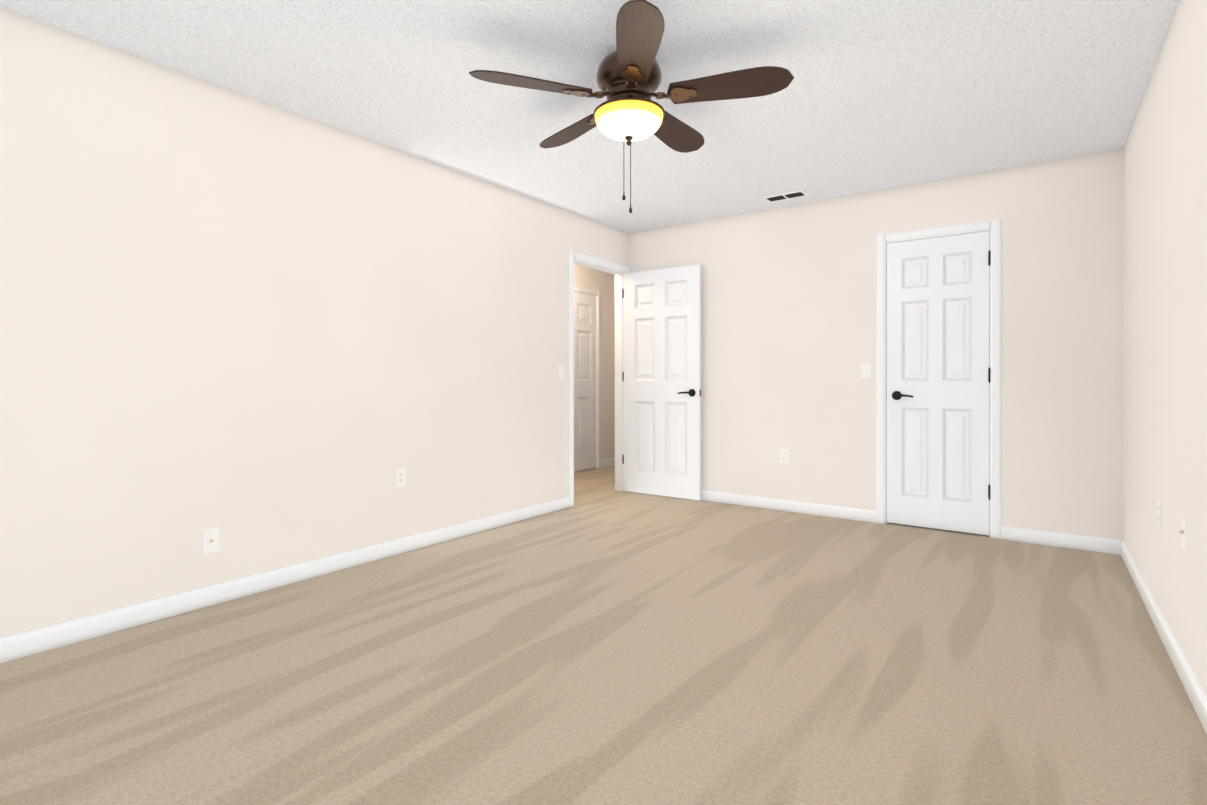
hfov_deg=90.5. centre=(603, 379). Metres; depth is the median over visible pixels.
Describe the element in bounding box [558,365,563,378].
light switch
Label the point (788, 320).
wall
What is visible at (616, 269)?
door frame
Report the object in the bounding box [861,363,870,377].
light switch
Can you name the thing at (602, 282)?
wall
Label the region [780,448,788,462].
electrical outlet
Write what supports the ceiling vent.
in the ceiling
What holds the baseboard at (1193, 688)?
attached to the wall at (1165, 325)
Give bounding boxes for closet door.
[574,292,595,471]
[887,231,990,534]
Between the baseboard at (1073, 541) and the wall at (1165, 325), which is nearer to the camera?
the wall at (1165, 325)
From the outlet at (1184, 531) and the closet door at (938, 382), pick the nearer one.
the outlet at (1184, 531)
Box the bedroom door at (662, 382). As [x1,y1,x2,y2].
[624,264,700,499]
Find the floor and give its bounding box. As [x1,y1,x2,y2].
[0,465,1206,804]
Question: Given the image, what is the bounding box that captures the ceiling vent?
[762,189,808,202]
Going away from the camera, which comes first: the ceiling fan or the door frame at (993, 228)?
the ceiling fan
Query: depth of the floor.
2.09 m
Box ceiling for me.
[0,0,1178,232]
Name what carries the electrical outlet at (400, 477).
attached to the wall at (264, 337)
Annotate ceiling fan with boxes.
[469,0,793,212]
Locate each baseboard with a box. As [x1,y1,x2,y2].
[0,496,569,662]
[600,457,614,467]
[701,490,875,522]
[1001,526,1115,553]
[1116,539,1206,734]
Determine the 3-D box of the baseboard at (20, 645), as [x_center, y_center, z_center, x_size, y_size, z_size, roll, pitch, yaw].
[-1.570,1.007,3.157,0.013,0.088,4.390,0,0,36]
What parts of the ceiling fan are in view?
blade, blade, lamp shade, blade, blade, blade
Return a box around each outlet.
[203,527,219,554]
[396,467,405,486]
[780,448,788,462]
[1157,498,1161,528]
[1179,514,1187,550]
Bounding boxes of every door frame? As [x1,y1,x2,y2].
[569,251,629,506]
[574,286,599,467]
[876,219,1001,538]
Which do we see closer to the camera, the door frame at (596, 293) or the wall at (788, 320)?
the wall at (788, 320)
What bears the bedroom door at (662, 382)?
attached to the door frame at (616, 269)
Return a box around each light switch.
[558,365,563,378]
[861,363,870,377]
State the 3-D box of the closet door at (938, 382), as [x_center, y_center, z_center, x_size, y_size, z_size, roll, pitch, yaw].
[2.331,0.023,4.188,0.638,2.030,0.149,0,0,36]
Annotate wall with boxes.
[0,7,628,637]
[574,264,614,459]
[629,148,1123,541]
[1123,0,1206,694]
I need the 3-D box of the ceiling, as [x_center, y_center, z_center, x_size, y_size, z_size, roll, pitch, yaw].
[0.109,-1.439,3.396,4.890,0.100,6.990,0,0,36]
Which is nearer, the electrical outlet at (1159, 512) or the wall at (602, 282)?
the electrical outlet at (1159, 512)
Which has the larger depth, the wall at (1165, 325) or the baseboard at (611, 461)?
the baseboard at (611, 461)
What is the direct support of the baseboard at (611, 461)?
attached to the wall at (602, 282)
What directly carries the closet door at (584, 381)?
in the wall at (602, 282)
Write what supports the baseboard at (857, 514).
attached to the wall at (788, 320)
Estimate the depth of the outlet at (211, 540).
2.80 m
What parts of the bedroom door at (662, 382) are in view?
handle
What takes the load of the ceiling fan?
hanging from the ceiling
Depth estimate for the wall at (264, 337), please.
2.88 m

